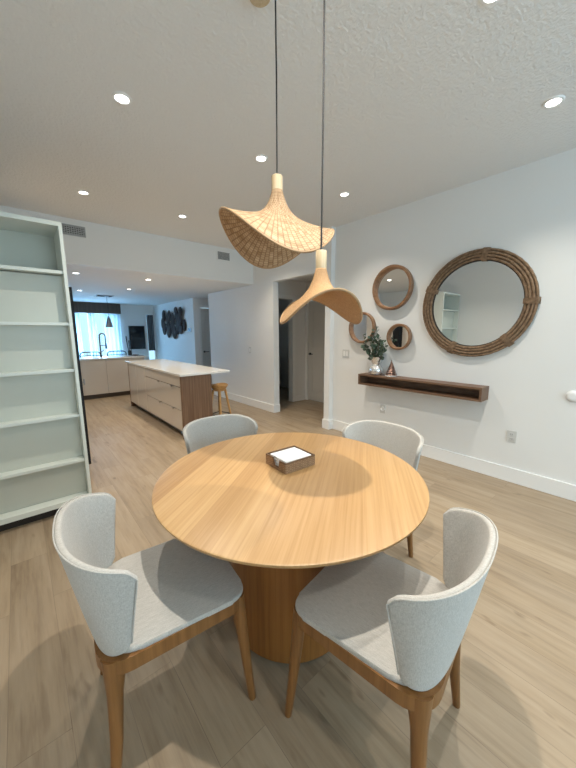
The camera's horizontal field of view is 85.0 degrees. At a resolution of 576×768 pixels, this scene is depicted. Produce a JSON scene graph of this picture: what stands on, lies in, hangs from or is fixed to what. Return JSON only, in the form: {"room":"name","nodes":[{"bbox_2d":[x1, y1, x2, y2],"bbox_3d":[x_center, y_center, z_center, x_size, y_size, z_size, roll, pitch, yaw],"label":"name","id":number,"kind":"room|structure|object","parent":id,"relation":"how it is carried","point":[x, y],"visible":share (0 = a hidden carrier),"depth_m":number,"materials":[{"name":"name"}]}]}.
{"room":"dining room","nodes":[
{"label":"dining room","id":0,"kind":"room"},
{"bbox_2d":[0,205,252,284],"bbox_3d":[-2.195,-1.857,4.397,4.040,0.540,0.100,-8,12,-40],"label":"wall","id":1,"kind":"structure","parent":0,"point":[104,246],"depth_m":4.47,"materials":[{"name":"white paint"}]},
{"bbox_2d":[61,223,85,237],"bbox_3d":[-2.663,-1.909,3.909,0.245,0.125,0.011,-8,12,-40],"label":"air vent","id":2,"kind":"object","parent":1,"relation":"in","point":[67,229],"visible":0.98,"depth_m":3.90,"materials":[{"name":"grey"}]},
{"bbox_2d":[63,225,84,235],"bbox_3d":[-2.662,-1.909,3.907,0.225,0.105,0.008,-8,12,-40],"label":"grille","id":3,"kind":"object","parent":2,"relation":"attached to","point":[73,230],"depth_m":3.91,"materials":[{"name":"silver metal"}]},
{"bbox_2d":[217,250,229,261],"bbox_3d":[-1.074,-2.136,5.247,0.245,0.145,0.011,-8,12,-40],"label":"air vent","id":4,"kind":"object","parent":1,"relation":"in","point":[221,255],"visible":1,"depth_m":5.24,"materials":[{"name":"grey metal"}]},
{"bbox_2d":[120,304,156,359],"bbox_3d":[-5.868,-1.182,9.087,3.920,2.280,0.150,-8,12,-40],"label":"wall","id":5,"kind":"structure","parent":0,"point":[131,315],"depth_m":9.77,"materials":[{"name":"white paint"}]},
{"bbox_2d":[128,326,145,348],"bbox_3d":[-4.731,-1.456,9.831,0.460,0.710,0.142,-8,12,-40],"label":"television","id":6,"kind":"object","parent":5,"relation":"attached to","point":[137,332],"visible":1,"depth_m":9.78,"materials":[{"name":"black metal"}]},
{"bbox_2d":[145,313,156,359],"bbox_3d":[-4.463,-1.307,10.239,0.279,1.940,0.115,-8,12,-40],"label":"window","id":7,"kind":"structure","parent":5,"relation":"in","point":[145,313],"depth_m":10.13,"materials":[{"name":"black glass"}]},
{"bbox_2d":[146,315,154,350],"bbox_3d":[-4.417,-1.648,10.122,0.202,1.130,0.038,-8,12,-40],"label":"drape","id":8,"kind":"object","parent":7,"relation":"hanging from","point":[150,325],"visible":1,"depth_m":10.11,"materials":[{"name":"grey fabric"}]},
{"bbox_2d":[66,265,248,308],"bbox_3d":[-3.410,-2.106,7.302,5.970,0.100,5.900,-8,12,-40],"label":"ceiling","id":9,"kind":"structure","parent":0,"point":[161,289],"depth_m":5.99,"materials":[{"name":"white paint"}]},
{"bbox_2d":[73,301,120,313],"bbox_3d":[-5.959,-2.109,8.616,2.440,0.293,0.185,-8,12,-40],"label":"window valance","id":10,"kind":"object","parent":9,"relation":"attached to","point":[79,307],"visible":0.44,"depth_m":8.94,"materials":[{"name":"black fabric"}]},
{"bbox_2d":[75,313,83,356],"bbox_3d":[-5.890,-1.009,8.864,0.182,1.950,0.074,-8,12,-40],"label":"sheer curtain","id":11,"kind":"object","parent":10,"relation":"hanging from","point":[77,316],"visible":0.28,"depth_m":8.82,"materials":[{"name":"white fabric"}]},
{"bbox_2d":[88,313,97,356],"bbox_3d":[-5.609,-1.049,9.101,0.163,1.950,0.074,-8,12,-40],"label":"sheer curtain","id":12,"kind":"object","parent":10,"relation":"hanging from","point":[91,319],"visible":0.62,"depth_m":9.02,"materials":[{"name":"white fabric"}]},
{"bbox_2d":[103,314,122,355],"bbox_3d":[-5.212,-1.105,9.432,0.442,1.950,0.067,-8,12,-40],"label":"sheer curtain","id":13,"kind":"object","parent":10,"relation":"hanging from","point":[113,334],"visible":0.57,"depth_m":9.38,"materials":[{"name":"white fabric"}]},
{"bbox_2d":[104,296,112,326],"bbox_3d":[-4.233,-1.700,7.388,0.170,0.719,0.170,-8,12,-40],"label":"pendant lamp","id":14,"kind":"object","parent":9,"relation":"hanging from","point":[108,322],"visible":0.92,"depth_m":7.38,"materials":[{"name":"grey metal"}]},
{"bbox_2d":[153,298,193,363],"bbox_3d":[-3.413,-1.232,9.319,0.120,2.280,3.080,-8,12,-40],"label":"wall","id":15,"kind":"structure","parent":0,"point":[180,349],"depth_m":8.95,"materials":[{"name":"white paint"}]},
{"bbox_2d":[161,307,185,338],"bbox_3d":[-3.300,-1.727,8.940,0.085,0.878,1.823,-8,12,-40],"label":"wall art","id":16,"kind":"object","parent":15,"relation":"attached to","point":[170,328],"visible":1,"depth_m":8.81,"materials":[{"name":"black wood"}]},
{"bbox_2d":[191,298,208,364],"bbox_3d":[-1.982,-1.095,8.448,1.150,2.280,0.120,-8,12,-40],"label":"wall","id":17,"kind":"structure","parent":0,"point":[194,301],"depth_m":8.03,"materials":[{"name":"white paint"}]},
{"bbox_2d":[197,304,208,365],"bbox_3d":[-1.926,-1.014,8.419,0.940,2.130,0.016,-8,12,-40],"label":"trim","id":18,"kind":"structure","parent":17,"relation":"attached to","point":[199,305],"depth_m":8.08,"materials":[{"name":"white paint"}]},
{"bbox_2d":[200,308,211,383],"bbox_3d":[-1.938,-0.977,8.439,0.800,2.030,0.099,-8,12,-40],"label":"door","id":19,"kind":"structure","parent":17,"relation":"in","point":[205,326],"depth_m":8.23,"materials":[{"name":"white paint"}]},
{"bbox_2d":[208,226,335,419],"bbox_3d":[-0.509,-0.954,5.882,0.230,2.820,3.660,-8,12,-40],"label":"wall","id":20,"kind":"structure","parent":0,"point":[241,318],"depth_m":5.77,"materials":[{"name":"white paint"}]},
{"bbox_2d":[212,389,279,412],"bbox_3d":[-0.968,0.300,6.541,0.136,0.137,2.376,-8,12,-40],"label":"baseboard","id":21,"kind":"structure","parent":20,"relation":"attached to","point":[258,404],"depth_m":6.12,"materials":[{"name":"white paint"}]},
{"bbox_2d":[322,418,331,429],"bbox_3d":[0.606,0.591,4.723,0.136,0.137,0.132,-8,12,-40],"label":"baseboard","id":22,"kind":"structure","parent":20,"relation":"attached to","point":[327,424],"depth_m":4.67,"materials":[{"name":"white paint"}]},
{"bbox_2d":[278,299,288,387],"bbox_3d":[0.107,-0.950,7.508,0.610,2.280,1.800,-8,12,-40],"label":"wall","id":23,"kind":"structure","parent":0,"point":[283,328],"depth_m":8.09,"materials":[{"name":"white paint"}]},
{"bbox_2d":[0,0,575,249],"bbox_3d":[0.495,-1.706,1.488,4.370,0.120,7.800,-8,12,-40],"label":"ceiling","id":24,"kind":"structure","parent":0,"point":[423,98],"depth_m":1.95,"materials":[{"name":"white"}]},
{"bbox_2d":[77,190,89,194],"bbox_3d":[-2.057,-1.924,3.160,0.112,0.008,0.112,-8,12,-40],"label":"recessed light","id":25,"kind":"object","parent":24,"relation":"in","point":[83,192],"visible":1,"depth_m":3.16,"materials":[{"name":"white plastic"}]},
{"bbox_2d":[111,91,131,104],"bbox_3d":[-1.001,-1.721,1.895,0.112,0.008,0.112,-8,12,-40],"label":"recessed light","id":26,"kind":"object","parent":24,"relation":"in","point":[120,97],"visible":1,"depth_m":1.89,"materials":[{"name":"white plastic"}]},
{"bbox_2d":[254,154,267,161],"bbox_3d":[-0.218,-1.833,2.555,0.112,0.008,0.112,-8,12,-40],"label":"recessed light","id":27,"kind":"object","parent":24,"relation":"in","point":[260,157],"visible":1,"depth_m":2.55,"materials":[{"name":"white plastic"}]},
{"bbox_2d":[219,0,334,268],"bbox_3d":[-0.048,-1.077,1.322,0.505,1.101,0.485,-4,10,-21],"label":"pendant lamp","id":28,"kind":"object","parent":24,"relation":"hanging from","point":[270,237],"visible":0.99,"depth_m":1.33,"materials":[{"name":"beige wicker"}]},
{"bbox_2d":[280,0,362,323],"bbox_3d":[0.123,-0.907,1.111,0.317,1.369,0.329,-3,10,-15],"label":"pendant lamp","id":29,"kind":"object","parent":24,"relation":"hanging from","point":[343,302],"visible":1,"depth_m":1.17,"materials":[{"name":"brown wood"}]},
{"bbox_2d":[339,192,349,196],"bbox_3d":[0.580,-1.948,3.228,0.112,0.008,0.112,-8,12,-40],"label":"recessed light","id":30,"kind":"object","parent":24,"relation":"in","point":[342,194],"visible":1,"depth_m":3.23,"materials":[{"name":"white plastic"}]},
{"bbox_2d":[479,0,498,4],"bbox_3d":[0.860,-1.634,1.309,0.112,0.008,0.112,-8,12,-40],"label":"recessed light","id":31,"kind":"object","parent":24,"relation":"in","point":[484,2],"visible":1,"depth_m":1.35,"materials":[{"name":"white plastic"}]},
{"bbox_2d":[542,95,565,107],"bbox_3d":[1.641,-1.741,1.941,0.112,0.008,0.112,-8,12,-40],"label":"recessed light","id":32,"kind":"object","parent":24,"relation":"in","point":[556,100],"visible":1,"depth_m":1.94,"materials":[{"name":"white plastic"}]},
{"bbox_2d":[0,386,575,767],"bbox_3d":[-0.844,0.719,4.714,6.000,0.100,13.800,-8,12,-40],"label":"floor","id":33,"kind":"structure","parent":0,"point":[190,705],"depth_m":1.34,"materials":[{"name":"brown wood"}]},
{"bbox_2d":[0,211,91,531],"bbox_3d":[-2.031,-0.049,2.311,0.783,2.205,0.360,-8,12,-40],"label":"shelf unit","id":34,"kind":"object","parent":33,"relation":"on","point":[44,464],"visible":0.86,"depth_m":2.35,"materials":[{"name":"white paint"}]},
{"bbox_2d":[69,287,90,463],"bbox_3d":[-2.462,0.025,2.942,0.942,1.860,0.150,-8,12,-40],"label":"refrigerator","id":35,"kind":"object","parent":33,"relation":"on","point":[70,288],"visible":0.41,"depth_m":3.15,"materials":[{"name":"black metal"}]},
{"bbox_2d":[79,351,99,356],"bbox_3d":[-4.789,-0.300,7.691,0.456,0.984,0.400,-8,12,-40],"label":"bar stool","id":36,"kind":"object","parent":33,"relation":"on","point":[96,352],"visible":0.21,"depth_m":7.68,"materials":[{"name":"black metal"}]},
{"bbox_2d":[80,357,143,399],"bbox_3d":[-4.617,-0.100,6.859,2.690,0.855,0.620,-8,12,-40],"label":"base cabinet","id":37,"kind":"object","parent":33,"relation":"on","point":[103,378],"visible":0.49,"depth_m":6.95,"materials":[{"name":"beige paint"}]},
{"bbox_2d":[80,355,145,360],"bbox_3d":[-4.606,-0.540,6.801,2.730,0.029,0.675,-8,12,-40],"label":"countertop","id":38,"kind":"structure","parent":37,"relation":"on","point":[117,356],"depth_m":7.04,"materials":[{"name":"white stone"}]},
{"bbox_2d":[99,333,106,356],"bbox_3d":[-4.250,-0.898,7.207,0.132,0.542,0.141,1,9,6],"label":"tap","id":39,"kind":"object","parent":38,"relation":"on","point":[100,345],"visible":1,"depth_m":7.19,"materials":[{"name":"black metal"}]},
{"bbox_2d":[126,335,131,355],"bbox_3d":[-3.831,-0.933,7.597,0.089,0.481,0.124,4,10,24],"label":"stand","id":40,"kind":"object","parent":38,"relation":"on","point":[129,350],"visible":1,"depth_m":7.59,"materials":[{"name":"black metal"}]},
{"bbox_2d":[107,351,126,355],"bbox_3d":[-4.348,-0.363,8.062,0.456,0.984,0.400,-8,12,-40],"label":"bar stool","id":41,"kind":"object","parent":33,"relation":"on","point":[109,351],"visible":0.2,"depth_m":8.05,"materials":[{"name":"black metal"}]},
{"bbox_2d":[52,492,255,767],"bbox_3d":[-0.497,0.827,1.207,0.574,0.824,0.541,-7,11,-34],"label":"dining chair","id":42,"kind":"object","parent":33,"relation":"on","point":[137,608],"visible":0.94,"depth_m":1.08,"materials":[{"name":"fabric"}]},
{"bbox_2d":[127,363,212,438],"bbox_3d":[-2.092,0.146,5.287,0.447,0.856,2.620,-8,12,-40],"label":"kitchen island","id":43,"kind":"object","parent":33,"relation":"on","point":[176,401],"visible":0.72,"depth_m":4.48,"materials":[{"name":"brown wood"}]},
{"bbox_2d":[125,359,229,376],"bbox_3d":[-2.000,-0.308,5.314,0.735,0.029,2.710,-8,12,-40],"label":"island countertop","id":44,"kind":"structure","parent":43,"relation":"on","point":[180,369],"depth_m":4.90,"materials":[{"name":"white stone"}]},
{"bbox_2d":[183,414,257,453],"bbox_3d":[-0.375,0.675,2.128,0.541,0.824,0.574,-7,12,-37],"label":"dining chair","id":45,"kind":"object","parent":33,"relation":"on","point":[200,433],"visible":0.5,"depth_m":2.28,"materials":[{"name":"fabric"}]},
{"bbox_2d":[211,383,231,415],"bbox_3d":[-1.035,0.327,4.772,0.296,0.662,0.296,5,11,29],"label":"wooden stool","id":46,"kind":"object","parent":33,"relation":"on","point":[219,387],"visible":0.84,"depth_m":4.70,"materials":[{"name":"brown wood"}]},
{"bbox_2d":[279,356,280,385],"bbox_3d":[-0.682,-0.258,7.789,0.940,0.830,0.480,-8,12,-40],"label":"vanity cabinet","id":47,"kind":"object","parent":33,"relation":"on","point":[279,356],"visible":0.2,"depth_m":7.86,"materials":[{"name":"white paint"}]},
{"bbox_2d":[152,432,429,663],"bbox_3d":[0.012,0.798,1.588,1.239,0.750,1.239,2,10,13],"label":"dining table","id":48,"kind":"object","parent":33,"relation":"on","point":[277,530],"visible":0.84,"depth_m":1.30,"materials":[{"name":"brown wood"}]},
{"bbox_2d":[266,445,314,473],"bbox_3d":[0.011,0.385,1.617,0.192,0.054,0.174,-7,12,-37],"label":"napkin holder","id":49,"kind":"object","parent":48,"relation":"on","point":[286,468],"visible":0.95,"depth_m":1.56,"materials":[{"name":"wood"}]},
{"bbox_2d":[270,447,310,462],"bbox_3d":[0.014,0.365,1.616,0.160,0.010,0.142,-7,12,-36],"label":"paper napkins","id":50,"kind":"object","parent":49,"relation":"in","point":[291,454],"visible":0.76,"depth_m":1.61,"materials":[{"name":"white paper"}]},
{"bbox_2d":[342,420,423,557],"bbox_3d":[0.492,0.698,1.963,0.574,0.824,0.541,-9,13,-43],"label":"dining chair","id":51,"kind":"object","parent":33,"relation":"on","point":[404,442],"visible":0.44,"depth_m":2.06,"materials":[{"name":"fabric"}]},
{"bbox_2d":[285,507,497,767],"bbox_3d":[0.355,0.839,1.113,0.574,0.824,0.541,8,12,40],"label":"dining chair","id":52,"kind":"object","parent":33,"relation":"on","point":[402,629],"visible":0.98,"depth_m":0.99,"materials":[{"name":"fabric"}]},
{"bbox_2d":[278,280,305,401],"bbox_3d":[-0.035,-0.820,6.287,1.200,2.420,0.120,-8,12,-40],"label":"wall","id":53,"kind":"structure","parent":0,"point":[297,289],"depth_m":6.41,"materials":[{"name":"white paint"}]},
{"bbox_2d":[278,294,294,401],"bbox_3d":[-0.135,-0.648,6.138,0.740,2.130,0.016,-8,12,-40],"label":"trim","id":54,"kind":"structure","parent":53,"relation":"attached to","point":[279,295],"depth_m":6.32,"materials":[{"name":"white paint"}]},
{"bbox_2d":[292,275,313,281],"bbox_3d":[0.769,-1.989,5.610,1.810,0.100,1.900,-8,12,-40],"label":"ceiling","id":55,"kind":"structure","parent":0,"point":[308,278],"depth_m":6.02,"materials":[{"name":"white paint"}]},
{"bbox_2d":[306,281,311,399],"bbox_3d":[1.025,-0.758,5.882,0.120,2.420,1.880,-8,12,-40],"label":"wall","id":56,"kind":"structure","parent":0,"point":[308,284],"depth_m":6.42,"materials":[{"name":"white paint"}]},
{"bbox_2d":[295,394,304,400],"bbox_3d":[0.834,0.394,5.968,0.310,0.120,1.780,-8,12,-40],"label":"baseboard","id":57,"kind":"structure","parent":56,"relation":"attached to","point":[297,397],"depth_m":6.61,"materials":[{"name":"white paint"}]},
{"bbox_2d":[305,303,307,399],"bbox_3d":[0.636,-0.670,6.253,0.016,2.130,0.860,-8,12,-40],"label":"trim","id":58,"kind":"structure","parent":56,"relation":"attached to","point":[306,305],"depth_m":6.53,"materials":[{"name":"white paint"}]},
{"bbox_2d":[308,301,324,402],"bbox_3d":[0.650,-0.633,6.271,0.099,2.030,0.720,-8,12,-40],"label":"door","id":59,"kind":"structure","parent":56,"relation":"in","point":[316,325],"depth_m":6.37,"materials":[{"name":"white paint"}]},
{"bbox_2d":[332,148,575,484],"bbox_3d":[2.637,-0.381,2.309,0.150,2.820,5.930,-8,12,-40],"label":"wall","id":60,"kind":"structure","parent":0,"point":[528,211],"depth_m":3.05,"materials":[{"name":"white paint"}]},
{"bbox_2d":[342,349,348,357],"bbox_3d":[0.800,-0.420,4.356,0.010,0.118,0.115,-8,12,-40],"label":"light switch","id":61,"kind":"object","parent":60,"relation":"attached to","point":[345,354],"visible":1,"depth_m":4.35,"materials":[{"name":"grey plastic"}]},
{"bbox_2d":[349,312,375,342],"bbox_3d":[0.961,-0.728,4.066,0.069,0.396,0.396,-8,12,-40],"label":"round mirror","id":62,"kind":"object","parent":60,"relation":"attached to","point":[356,331],"visible":0.71,"depth_m":4.06,"materials":[{"name":"brown wood"}]},
{"bbox_2d":[352,315,371,340],"bbox_3d":[0.969,-0.729,4.073,0.006,0.340,0.340,-8,12,-40],"label":"mirror glass","id":63,"kind":"object","parent":62,"relation":"attached to","point":[365,327],"depth_m":4.07,"materials":[{"name":"white"}]},
{"bbox_2d":[380,404,385,412],"bbox_3d":[1.203,0.316,3.997,0.017,0.112,0.074,-8,12,-40],"label":"wall outlet","id":64,"kind":"object","parent":60,"relation":"attached to","point":[382,407],"visible":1,"depth_m":4.00,"materials":[{"name":"grey plastic"}]},
{"bbox_2d":[372,264,413,309],"bbox_3d":[1.223,-1.127,3.683,0.074,0.510,0.510,-8,12,-40],"label":"round mirror","id":65,"kind":"object","parent":60,"relation":"attached to","point":[393,286],"visible":1,"depth_m":3.68,"materials":[{"name":"brown wood"}]},
{"bbox_2d":[377,269,408,306],"bbox_3d":[1.233,-1.130,3.691,0.006,0.441,0.441,-4,10,-40],"label":"mirror glass","id":66,"kind":"object","parent":65,"relation":"attached to","point":[393,285],"depth_m":3.69,"materials":[{"name":"white"}]},
{"bbox_2d":[386,324,411,349],"bbox_3d":[1.306,-0.553,3.687,0.069,0.304,0.304,-8,12,-40],"label":"round mirror","id":67,"kind":"object","parent":60,"relation":"attached to","point":[399,336],"visible":1,"depth_m":3.69,"materials":[{"name":"brown wood"}]},
{"bbox_2d":[390,326,407,346],"bbox_3d":[1.314,-0.554,3.693,0.006,0.252,0.252,-8,12,-40],"label":"mirror glass","id":68,"kind":"object","parent":67,"relation":"attached to","point":[398,334],"depth_m":3.70,"materials":[{"name":"white"}]},
{"bbox_2d":[358,373,488,401],"bbox_3d":[1.428,0.010,3.543,0.189,0.134,1.420,-8,12,-40],"label":"shelf","id":69,"kind":"object","parent":60,"relation":"attached to","point":[464,391],"visible":1,"depth_m":3.42,"materials":[{"name":"brown wood"}]},
{"bbox_2d":[369,357,382,374],"bbox_3d":[1.097,-0.227,3.897,0.176,0.222,0.176,-8,12,-40],"label":"glass vase","id":70,"kind":"object","parent":69,"relation":"on","point":[375,368],"visible":0.93,"depth_m":3.84,"materials":[{"name":"white"}]},
{"bbox_2d":[361,326,387,362],"bbox_3d":[1.063,-0.413,3.845,0.337,0.585,0.236,5,11,28],"label":"eucalyptus sprigs","id":71,"kind":"object","parent":70,"relation":"in","point":[374,353],"visible":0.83,"depth_m":3.83,"materials":[{"name":"green plant"}]},
{"bbox_2d":[385,360,396,376],"bbox_3d":[1.234,-0.190,3.749,0.148,0.196,0.147,-8,12,-40],"label":"tree ornament","id":72,"kind":"object","parent":69,"relation":"on","point":[391,372],"visible":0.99,"depth_m":3.72,"materials":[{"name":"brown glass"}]},
{"bbox_2d":[332,419,575,501],"bbox_3d":[2.515,0.940,2.548,0.016,0.137,5.730,-8,12,-40],"label":"baseboard","id":73,"kind":"structure","parent":60,"relation":"attached to","point":[565,490],"depth_m":3.05,"materials":[{"name":"white paint"}]},
{"bbox_2d":[423,247,540,356],"bbox_3d":[1.814,-0.780,3.058,0.053,1.028,1.030,-8,12,-40],"label":"mirror","id":74,"kind":"object","parent":60,"relation":"attached to","point":[483,300],"visible":1,"depth_m":3.02,"materials":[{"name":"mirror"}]},
{"bbox_2d":[433,261,523,345],"bbox_3d":[1.826,-0.779,3.075,0.010,0.824,0.824,-8,12,-40],"label":"mirror glass","id":75,"kind":"object","parent":74,"relation":"attached to","point":[477,303],"depth_m":3.05,"materials":[{"name":"white"}]},
{"bbox_2d":[506,430,516,442],"bbox_3d":[2.106,0.495,2.962,0.010,0.112,0.078,-8,12,-40],"label":"wall outlet","id":76,"kind":"object","parent":60,"relation":"attached to","point":[511,435],"visible":1,"depth_m":2.96,"materials":[{"name":"grey plastic"}]},
{"bbox_2d":[566,390,575,401],"bbox_3d":[2.352,0.102,2.592,0.023,0.096,0.096,-8,12,-40],"label":"thermostat","id":77,"kind":"object","parent":60,"relation":"attached to","point":[571,395],"visible":1,"depth_m":2.59,"materials":[{"name":"white plastic"}]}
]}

